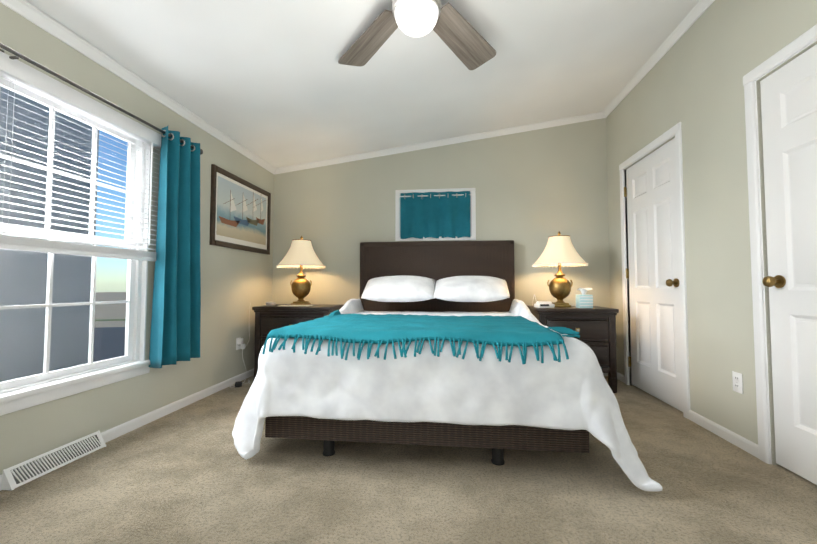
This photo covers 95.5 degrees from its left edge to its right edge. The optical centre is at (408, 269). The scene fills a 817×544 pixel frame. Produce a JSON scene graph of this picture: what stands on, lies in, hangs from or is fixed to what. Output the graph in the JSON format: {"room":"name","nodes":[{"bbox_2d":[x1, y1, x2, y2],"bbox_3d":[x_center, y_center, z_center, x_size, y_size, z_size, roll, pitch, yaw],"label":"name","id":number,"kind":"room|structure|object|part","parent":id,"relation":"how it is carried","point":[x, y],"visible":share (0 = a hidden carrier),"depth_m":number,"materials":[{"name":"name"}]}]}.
{"room":"bedroom","nodes":[
{"label":"bedroom","id":0,"kind":"room"},
{"bbox_2d":[0,3,273,474],"bbox_3d":[-1.862,-0.494,1.678,0.319,3.000,5.630,0,-2,6],"label":"wall","id":1,"kind":"structure","parent":0,"point":[210,278],"depth_m":2.70,"materials":[{"name":"paint"}]},
{"bbox_2d":[0,75,150,415],"bbox_3d":[-1.932,-0.152,1.705,0.170,1.640,1.796,0,-2,6],"label":"window","id":2,"kind":"structure","parent":1,"relation":"in","point":[45,386],"depth_m":2.20,"materials":[{"name":"white plastic"}]},
{"bbox_2d":[0,51,161,260],"bbox_3d":[-1.844,-0.535,1.714,0.068,0.884,1.781,0,-2,6],"label":"window blinds","id":3,"kind":"object","parent":2,"relation":"attached to","point":[23,74],"visible":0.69,"depth_m":1.98,"materials":[{"name":"white plastic"}]},
{"bbox_2d":[0,43,202,154],"bbox_3d":[-1.819,-0.982,1.719,0.119,0.060,2.494,0,-2,6],"label":"curtain rod","id":4,"kind":"object","parent":1,"relation":"attached to","point":[21,56],"visible":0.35,"depth_m":1.94,"materials":[{"name":"grey metal"}]},
{"bbox_2d":[0,0,275,174],"bbox_3d":[-1.856,-1.257,1.710,0.052,0.052,5.350,0,-2,6],"label":"crown molding","id":5,"kind":"structure","parent":1,"relation":"attached to","point":[38,18],"depth_m":2.27,"materials":[{"name":"white wood"}]},
{"bbox_3d":[-1.672,-0.156,2.669,0.167,1.651,0.364,0,-2,6],"label":"curtain panel","id":6,"kind":"part","parent":1,"relation":"part of","materials":[{"name":"teal fabric"}]},
{"bbox_2d":[209,164,270,254],"bbox_3d":[-1.639,-0.542,3.710,0.026,0.700,1.030,0,-2,6],"label":"picture frame","id":7,"kind":"object","parent":1,"relation":"attached to","point":[239,208],"depth_m":3.59,"materials":[{"name":"brown wood"}]},
{"bbox_2d":[236,334,249,368],"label":"outlet","id":8,"kind":"object","parent":1,"relation":"attached to","point":[239,343],"depth_m":3.59,"materials":[{"name":"white plastic"}]},
{"bbox_2d":[25,0,699,167],"bbox_3d":[-0.033,-1.597,1.519,4.120,0.663,5.750,0,-2,6],"label":"ceiling","id":9,"kind":"structure","parent":0,"point":[274,83],"depth_m":2.65,"materials":[{"name":"paint"}]},
{"bbox_2d":[338,0,495,69],"bbox_3d":[0.052,-1.378,1.864,1.522,0.324,1.490,0,-2,6],"label":"ceiling fan","id":10,"kind":"object","parent":9,"relation":"hanging from","point":[465,41],"visible":1,"depth_m":2.19,"materials":[{"name":"brown wood"}]},
{"bbox_3d":[-0.234,-1.417,2.305,0.200,0.054,0.590,2,-3,-35],"label":"blade","id":11,"kind":"part","parent":10,"relation":"part of","materials":[{"name":"brown wood"}]},
{"bbox_3d":[0.336,-1.417,2.291,0.200,0.054,0.590,-2,-3,37],"label":"blade","id":12,"kind":"part","parent":10,"relation":"part of","materials":[{"name":"brown wood"}]},
{"bbox_2d":[0,368,816,543],"bbox_3d":[-0.033,1.010,1.407,4.320,0.211,5.950,0,-2,6],"label":"floor","id":13,"kind":"structure","parent":0,"point":[182,471],"depth_m":1.69,"materials":[{"name":"beige carpet"}]},
{"bbox_2d":[2,430,105,490],"bbox_3d":[-1.806,0.972,1.926,0.056,0.089,0.468,0,-2,6],"label":"vent register","id":14,"kind":"object","parent":13,"relation":"attached to","point":[16,477],"depth_m":1.87,"materials":[{"name":"white plastic"}]},
{"bbox_2d":[230,378,249,387],"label":"power cord","id":15,"kind":"object","parent":13,"relation":"on","point":[237,384],"depth_m":3.41,"materials":[{"name":"black plastic"}]},
{"bbox_2d":[252,304,344,378],"bbox_3d":[-1.101,0.733,3.797,0.785,0.730,0.517,0,-2,6],"label":"nightstand","id":16,"kind":"object","parent":13,"relation":"on","point":[268,319],"visible":0.21,"depth_m":3.59,"materials":[{"name":"brown wood"}]},
{"bbox_2d":[266,302,275,305],"bbox_3d":[-1.385,0.342,3.729,0.100,0.044,0.100,0,-2,6],"label":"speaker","id":17,"kind":"object","parent":16,"relation":"on","point":[270,303],"visible":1,"depth_m":3.69},
{"bbox_2d":[281,305,312,305],"bbox_3d":[-1.110,0.356,3.662,0.331,0.010,0.150,0,-2,6],"label":"papers","id":18,"kind":"object","parent":16,"relation":"on","point":[296,305],"visible":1,"depth_m":3.61,"materials":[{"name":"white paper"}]},
{"bbox_2d":[276,236,325,304],"bbox_3d":[-1.126,0.004,3.895,0.509,0.730,0.511,0,-2,6],"label":"lamp","id":19,"kind":"object","parent":16,"relation":"on","point":[301,254],"visible":1,"depth_m":3.81,"materials":[{"name":"beige fabric"}]},
{"bbox_3d":[-0.033,0.963,1.409,3.720,0.066,5.350,0,-2,6],"label":"baseboard","id":20,"kind":"part","parent":13,"relation":"part of","materials":[{"name":"white"}]},
{"bbox_2d":[232,240,662,491],"bbox_3d":[0.166,0.352,2.890,2.137,1.414,2.296,0,-2,6],"label":"bed","id":21,"kind":"object","parent":13,"relation":"on","point":[447,343],"visible":1,"depth_m":1.88,"materials":[{"name":"fabric"}]},
{"bbox_2d":[266,310,563,346],"bbox_3d":[0.067,0.355,2.459,1.513,0.094,1.217,0,-2,6],"label":"throw","id":22,"kind":"object","parent":21,"relation":"on","point":[336,327],"depth_m":1.96,"materials":[{"name":"teal fabric"}]},
{"bbox_3d":[0.292,0.400,4.003,1.666,1.414,0.054,0,-2,6],"label":"headboard","id":23,"kind":"part","parent":21,"relation":"part of","materials":[{"name":"wood"}]},
{"bbox_2d":[527,305,618,392],"bbox_3d":[1.518,0.720,3.502,0.685,0.730,0.517,0,-2,6],"label":"nightstand","id":24,"kind":"object","parent":13,"relation":"on","point":[595,327],"visible":0.48,"depth_m":3.26,"materials":[{"name":"brown wood"}]},
{"bbox_2d":[532,295,554,307],"bbox_3d":[1.261,0.295,3.499,0.166,0.118,0.284,0,-2,6],"label":"phone","id":25,"kind":"object","parent":24,"relation":"on","point":[543,304],"visible":1,"depth_m":3.40,"materials":[{"name":"white plastic"}]},
{"bbox_2d":[532,232,587,306],"bbox_3d":[1.460,-0.009,3.583,0.509,0.730,0.511,0,-2,6],"label":"lamp","id":26,"kind":"object","parent":24,"relation":"on","point":[559,251],"visible":0.96,"depth_m":3.50,"materials":[{"name":"beige fabric"}]},
{"bbox_2d":[576,288,592,307],"bbox_3d":[1.614,0.258,3.393,0.140,0.183,0.116,0,-2,6],"label":"tissue box","id":27,"kind":"object","parent":24,"relation":"on","point":[583,300],"visible":1,"depth_m":3.34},
{"bbox_2d":[272,118,609,307],"bbox_3d":[0.275,-0.386,4.197,4.000,3.000,0.140,0,-2,6],"label":"wall","id":28,"kind":"structure","parent":0,"point":[535,189],"depth_m":4.08,"materials":[{"name":"paint"}]},
{"bbox_2d":[395,188,475,240],"bbox_3d":[0.294,-0.610,4.106,0.890,0.580,0.055,0,-2,6],"label":"window","id":29,"kind":"structure","parent":28,"relation":"in","point":[435,214],"depth_m":4.11,"materials":[{"name":"white"}]},
{"bbox_2d":[276,112,603,173],"bbox_3d":[0.264,-1.398,4.145,3.600,0.542,0.052,0,-2,6],"label":"crown molding","id":30,"kind":"structure","parent":28,"relation":"attached to","point":[593,116],"depth_m":4.13,"materials":[{"name":"white wood"}]},
{"bbox_2d":[606,0,816,464],"bbox_3d":[1.895,-0.507,1.254,0.160,3.010,5.630,0,-2,6],"label":"wall","id":31,"kind":"structure","parent":0,"point":[691,81],"depth_m":2.34,"materials":[{"name":"paint"}]},
{"bbox_2d":[619,122,690,418],"bbox_3d":[2.067,0.009,3.109,0.197,2.117,0.959,0,-2,6],"label":"door","id":32,"kind":"structure","parent":31,"relation":"in","point":[654,268],"depth_m":3.05,"materials":[{"name":"white wood"}]},
{"bbox_2d":[600,0,714,117],"bbox_3d":[1.789,-1.764,1.320,0.052,0.052,5.350,0,-2,6],"label":"crown molding","id":33,"kind":"structure","parent":31,"relation":"attached to","point":[703,5],"depth_m":2.87,"materials":[{"name":"white wood"}]},
{"bbox_2d":[732,371,742,393],"bbox_3d":[1.918,0.658,2.163,0.008,0.115,0.072,0,-2,6],"label":"electrical outlet","id":34,"kind":"object","parent":31,"relation":"attached to","point":[737,382],"visible":1,"depth_m":2.16,"materials":[{"name":"white plastic"}]},
{"bbox_2d":[743,24,816,484],"bbox_3d":[1.894,-0.057,1.570,0.197,2.117,0.959,0,-2,6],"label":"door","id":35,"kind":"structure","parent":31,"relation":"in","point":[788,103],"depth_m":1.87,"materials":[{"name":"white wood"}]},
{"label":"outside","id":36,"kind":"structure","parent":0,"visible":0},
{"bbox_2d":[93,292,126,361],"bbox_3d":[-48.848,5.589,55.504,212.158,0.250,220.000,0,-2,6],"label":"ground","id":37,"kind":"structure","parent":36,"point":[107,347],"depth_m":28.39,"materials":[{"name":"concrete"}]},
{"bbox_2d":[0,87,98,381],"bbox_3d":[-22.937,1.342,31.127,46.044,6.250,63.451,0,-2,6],"label":"house","id":38,"kind":"structure","parent":37,"relation":"on","point":[62,348],"depth_m":3.16,"materials":[{"name":"grey"}]}
]}

